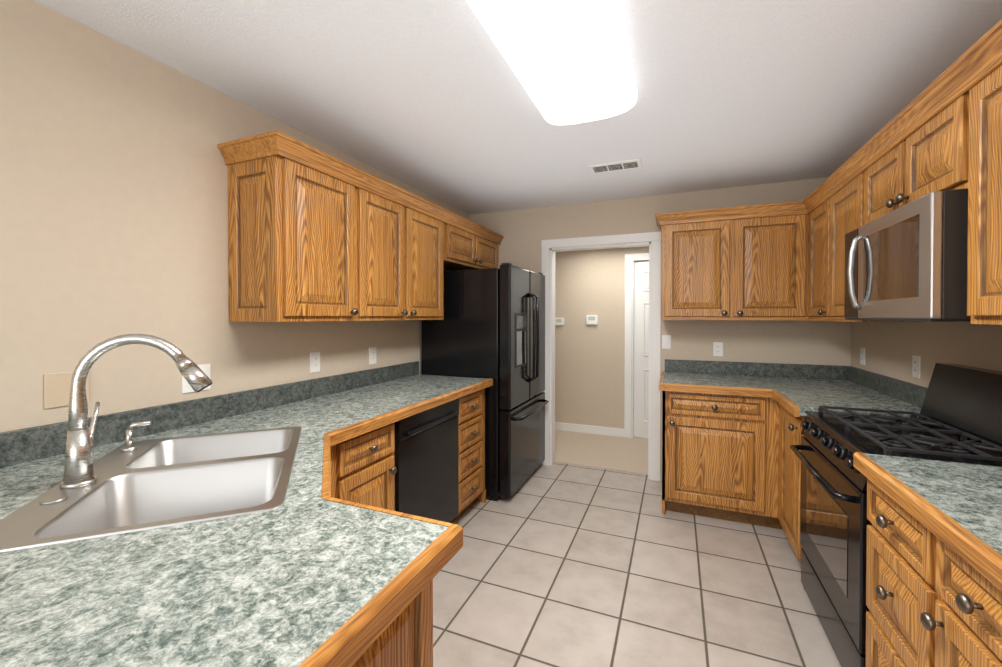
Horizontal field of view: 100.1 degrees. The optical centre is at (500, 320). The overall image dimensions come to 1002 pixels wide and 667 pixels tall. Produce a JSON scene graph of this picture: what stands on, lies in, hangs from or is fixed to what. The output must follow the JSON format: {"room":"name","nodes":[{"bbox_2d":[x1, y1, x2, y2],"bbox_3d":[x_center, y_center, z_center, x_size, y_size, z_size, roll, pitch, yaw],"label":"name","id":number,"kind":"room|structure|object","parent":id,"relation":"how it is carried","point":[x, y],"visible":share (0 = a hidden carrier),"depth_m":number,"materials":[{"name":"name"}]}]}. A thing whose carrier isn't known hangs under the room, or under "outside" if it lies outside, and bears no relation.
{"room":"kitchen","nodes":[
{"label":"kitchen","id":0,"kind":"room"},
{"bbox_2d":[56,334,199,449],"bbox_3d":[-1.052,0.171,1.190,0.198,0.270,0.197,0,1,23],"label":"faucet","id":1,"kind":"object","parent":0,"relation":"attached to","point":[108,431],"depth_m":1.41,"materials":[{"name":"silver metal"}]},
{"bbox_2d":[0,0,468,432],"bbox_3d":[-1.591,0.169,1.352,0.120,2.420,6.560,0,1,23],"label":"wall","id":2,"kind":"structure","parent":0,"point":[113,195],"depth_m":1.58,"materials":[{"name":"paint"}]},
{"bbox_2d":[44,372,89,408],"bbox_3d":[-1.486,0.232,1.439,0.006,0.115,0.116,0,1,23],"label":"electrical outlet plate","id":3,"kind":"object","parent":2,"relation":"attached to","point":[56,389],"depth_m":1.42,"materials":[{"name":"beige plastic"}]},
{"bbox_2d":[182,364,210,393],"bbox_3d":[-1.323,0.248,1.826,0.009,0.115,0.116,0,1,23],"label":"electrical outlet plate","id":4,"kind":"object","parent":2,"relation":"attached to","point":[186,388],"depth_m":1.82,"materials":[{"name":"beige plastic"}]},
{"bbox_2d":[222,142,360,321],"bbox_3d":[-1.024,-0.377,2.116,0.326,0.755,0.492,0,1,23],"label":"upper cabinet","id":5,"kind":"object","parent":2,"relation":"attached to","point":[314,234],"depth_m":1.93,"materials":[{"name":"brown wood"}]},
{"bbox_2d":[310,352,319,372],"bbox_3d":[-1.073,0.238,2.426,0.009,0.115,0.070,0,1,23],"label":"electrical outlet plate","id":6,"kind":"object","parent":2,"relation":"attached to","point":[314,356],"depth_m":2.42,"materials":[{"name":"beige plastic"}]},
{"bbox_2d":[369,347,375,363],"bbox_3d":[-0.880,0.237,2.887,0.009,0.115,0.070,0,1,23],"label":"electrical outlet plate","id":7,"kind":"object","parent":2,"relation":"attached to","point":[372,350],"depth_m":2.88,"materials":[{"name":"beige plastic"}]},
{"bbox_2d":[361,178,448,320],"bbox_3d":[-0.743,-0.384,2.788,0.326,0.755,0.965,0,1,23],"label":"upper cabinet","id":8,"kind":"object","parent":2,"relation":"attached to","point":[405,244],"depth_m":2.63,"materials":[{"name":"brown wood"}]},
{"bbox_2d":[449,218,500,269],"bbox_3d":[-0.365,-0.618,3.691,0.326,0.305,1.037,0,1,23],"label":"upper cabinet","id":9,"kind":"object","parent":2,"relation":"attached to","point":[469,248],"depth_m":3.57,"materials":[{"name":"brown wood"}]},
{"bbox_2d":[35,0,1001,214],"bbox_3d":[-0.105,-1.075,0.719,3.340,0.080,6.560,0,1,23],"label":"ceiling","id":10,"kind":"structure","parent":0,"point":[432,98],"depth_m":1.84,"materials":[{"name":"white paint"}]},
{"bbox_2d":[466,0,636,124],"bbox_3d":[0.171,-0.992,1.406,0.440,0.100,1.280,0,1,23],"label":"ceiling light fixture","id":11,"kind":"object","parent":10,"relation":"attached to","point":[569,62],"visible":1,"depth_m":1.49,"materials":[{"name":"white plastic"}]},
{"bbox_2d":[588,158,641,173],"bbox_3d":[0.780,-1.052,2.864,0.340,0.010,0.170,0,1,23],"label":"ceiling vent","id":12,"kind":"object","parent":10,"relation":"in","point":[616,166],"visible":1,"depth_m":2.85,"materials":[{"name":"white metal"}]},
{"bbox_2d":[555,430,647,474],"bbox_3d":[1.037,1.367,4.467,5.200,0.058,1.230,0,1,23],"label":"floor","id":13,"kind":"structure","parent":0,"point":[622,454],"depth_m":4.31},
{"bbox_2d":[555,246,648,432],"bbox_3d":[1.251,0.131,4.966,5.200,2.420,0.120,0,1,23],"label":"wall","id":14,"kind":"structure","parent":0,"point":[589,372],"depth_m":4.95,"materials":[{"name":"paint"}]},
{"bbox_2d":[555,318,563,324],"bbox_3d":[0.715,0.006,5.106,0.099,0.073,0.032,0,1,23],"label":"thermostat","id":15,"kind":"object","parent":14,"relation":"attached to","point":[558,321],"depth_m":5.10,"materials":[{"name":"white plastic"}]},
{"bbox_2d":[555,422,623,436],"bbox_3d":[0.123,1.287,5.376,2.812,0.100,0.014,0,1,23],"label":"baseboard","id":16,"kind":"structure","parent":14,"relation":"attached to","point":[609,431],"depth_m":4.97,"materials":[{"name":"white wood"}]},
{"bbox_2d":[586,315,597,324],"bbox_3d":[1.077,-0.012,4.955,0.129,0.106,0.032,0,1,23],"label":"thermostat","id":17,"kind":"object","parent":14,"relation":"attached to","point":[591,319],"depth_m":4.94,"materials":[{"name":"white plastic"}]},
{"bbox_2d":[624,253,648,437],"bbox_3d":[1.903,0.290,4.686,0.996,2.108,0.138,0,1,23],"label":"door frame","id":18,"kind":"structure","parent":14,"relation":"attached to","point":[630,259],"depth_m":4.80,"materials":[{"name":"white wood"}]},
{"bbox_2d":[633,262,648,438],"bbox_3d":[1.849,0.333,4.595,0.812,2.000,0.047,0,1,37],"label":"hall door","id":19,"kind":"structure","parent":14,"relation":"in","point":[641,344],"depth_m":4.77,"materials":[{"name":"white wood"}]},
{"bbox_2d":[433,462,840,666],"bbox_3d":[-0.109,1.410,0.735,3.340,0.050,6.540,0,1,23],"label":"floor","id":20,"kind":"structure","parent":0,"point":[555,564],"depth_m":2.17,"materials":[{"name":"beige tile"}]},
{"bbox_2d":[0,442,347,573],"bbox_3d":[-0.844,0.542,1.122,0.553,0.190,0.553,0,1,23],"label":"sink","id":21,"kind":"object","parent":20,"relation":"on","point":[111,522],"depth_m":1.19,"materials":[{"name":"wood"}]},
{"bbox_2d":[0,374,492,666],"bbox_3d":[-0.588,0.468,1.635,1.468,0.050,3.150,0,1,23],"label":"countertop","id":22,"kind":"structure","parent":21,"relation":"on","point":[315,576],"depth_m":0.77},
{"bbox_2d":[0,334,301,551],"bbox_3d":[-0.951,0.335,1.276,0.966,0.601,0.966,0,1,23],"label":"sink","id":23,"kind":"object","parent":22,"relation":"in","point":[191,489],"depth_m":1.21,"materials":[{"name":"silver metal"}]},
{"bbox_2d":[352,574,436,666],"bbox_3d":[-0.633,0.939,0.846,0.854,0.890,1.650,0,1,23],"label":"base cabinet","id":24,"kind":"object","parent":20,"relation":"on","point":[409,643],"depth_m":0.83,"materials":[{"name":"brown wood"}]},
{"bbox_2d":[394,398,458,522],"bbox_3d":[-0.652,0.927,2.523,0.615,0.880,0.638,0,1,23],"label":"dishwasher","id":25,"kind":"object","parent":20,"relation":"on","point":[426,453],"visible":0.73,"depth_m":2.38,"materials":[{"name":"black metal"}]},
{"bbox_2d":[422,262,548,500],"bbox_3d":[-0.082,0.457,3.647,0.838,1.795,0.903,0,1,23],"label":"refrigerator","id":26,"kind":"object","parent":20,"relation":"on","point":[491,325],"visible":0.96,"depth_m":3.23,"materials":[{"name":"black metal"}]},
{"bbox_2d":[662,407,778,527],"bbox_3d":[1.574,0.916,3.106,0.695,0.891,0.651,0,1,23],"label":"base cabinet","id":27,"kind":"object","parent":20,"relation":"on","point":[731,433],"depth_m":2.81,"materials":[{"name":"brown wood"}]},
{"bbox_2d":[659,371,921,418],"bbox_3d":[1.697,0.457,2.722,1.258,0.050,1.216,0,1,23],"label":"countertop","id":28,"kind":"structure","parent":27,"relation":"on","point":[693,390],"depth_m":2.75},
{"bbox_2d":[775,415,798,560],"bbox_3d":[1.937,0.923,2.344,0.561,0.891,0.695,0,1,23],"label":"base cabinet","id":29,"kind":"object","parent":20,"relation":"on","point":[787,433],"depth_m":2.39,"materials":[{"name":"brown wood"}]},
{"bbox_2d":[790,363,1001,666],"bbox_3d":[1.614,0.785,1.684,0.647,1.180,0.762,0,1,23],"label":"gas range","id":30,"kind":"object","parent":20,"relation":"on","point":[959,420],"visible":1,"depth_m":1.65,"materials":[{"name":"black metal"}]},
{"bbox_2d":[799,411,996,589],"bbox_3d":[1.654,0.930,1.669,0.561,0.891,0.806,0,1,23],"label":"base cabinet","id":31,"kind":"object","parent":20,"relation":"on","point":[803,417],"depth_m":2.16,"materials":[{"name":"brown wood"}]},
{"bbox_2d":[863,471,1001,666],"bbox_3d":[1.353,0.938,0.946,0.561,0.891,0.796,0,1,23],"label":"base cabinet","id":32,"kind":"object","parent":20,"relation":"on","point":[930,602],"depth_m":1.08,"materials":[{"name":"brown wood"}]},
{"bbox_2d":[859,452,1001,578],"bbox_3d":[1.332,0.472,0.950,0.566,0.040,0.796,0,1,23],"label":"countertop","id":33,"kind":"structure","parent":32,"relation":"on","point":[964,500],"depth_m":1.09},
{"bbox_2d":[469,177,850,480],"bbox_3d":[1.136,0.144,3.703,3.100,2.420,0.120,0,1,23],"label":"wall","id":34,"kind":"structure","parent":0,"point":[524,232],"depth_m":3.45,"materials":[{"name":"paint"}]},
{"bbox_2d":[541,232,660,480],"bbox_3d":[0.891,0.299,3.807,1.046,2.108,0.156,0,1,23],"label":"door frame","id":35,"kind":"structure","parent":34,"relation":"attached to","point":[651,240],"depth_m":3.65,"materials":[{"name":"white wood"}]},
{"bbox_2d":[662,335,670,348],"bbox_3d":[1.390,0.177,3.528,0.070,0.115,0.009,0,1,23],"label":"electrical outlet plate","id":36,"kind":"object","parent":34,"relation":"attached to","point":[666,339],"depth_m":3.52,"materials":[{"name":"beige plastic"}]},
{"bbox_2d":[713,342,722,356],"bbox_3d":[1.748,0.228,3.379,0.070,0.115,0.009,0,1,23],"label":"electrical outlet plate","id":37,"kind":"object","parent":34,"relation":"attached to","point":[717,346],"depth_m":3.38,"materials":[{"name":"beige plastic"}]},
{"bbox_2d":[655,201,798,320],"bbox_3d":[1.674,-0.411,3.197,0.930,0.810,0.383,0,1,23],"label":"upper cabinet","id":38,"kind":"object","parent":34,"relation":"attached to","point":[783,261],"depth_m":3.05,"materials":[{"name":"brown wood"}]},
{"bbox_2d":[851,321,1001,387],"bbox_3d":[1.381,0.182,0.112,0.120,2.420,6.560,0,1,23],"label":"wall","id":39,"kind":"structure","parent":0,"point":[892,348],"depth_m":2.16,"materials":[{"name":"paint"}]},
{"bbox_2d":[860,347,864,364],"bbox_3d":[2.454,0.238,2.850,0.009,0.115,0.070,0,1,23],"label":"electrical outlet plate","id":40,"kind":"object","parent":39,"relation":"attached to","point":[862,350],"depth_m":2.85,"materials":[{"name":"beige plastic"}]},
{"bbox_2d":[799,19,1001,324],"bbox_3d":[1.818,-0.397,1.826,0.393,0.810,2.803,0,1,23],"label":"upper cabinet","id":41,"kind":"object","parent":39,"relation":"attached to","point":[949,136],"depth_m":1.47,"materials":[{"name":"brown wood"}]},
{"bbox_2d":[844,188,970,321],"bbox_3d":[1.701,-0.211,1.637,0.460,0.420,0.762,0,1,23],"label":"microwave","id":42,"kind":"object","parent":41,"relation":"attached to","point":[907,262],"visible":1,"depth_m":1.45,"materials":[{"name":"silver metal"}]},
{"bbox_2d":[912,355,920,377],"bbox_3d":[2.189,0.240,2.213,0.009,0.115,0.070,0,1,23],"label":"electrical outlet plate","id":43,"kind":"object","parent":39,"relation":"attached to","point":[916,360],"depth_m":2.21,"materials":[{"name":"beige plastic"}]}
]}

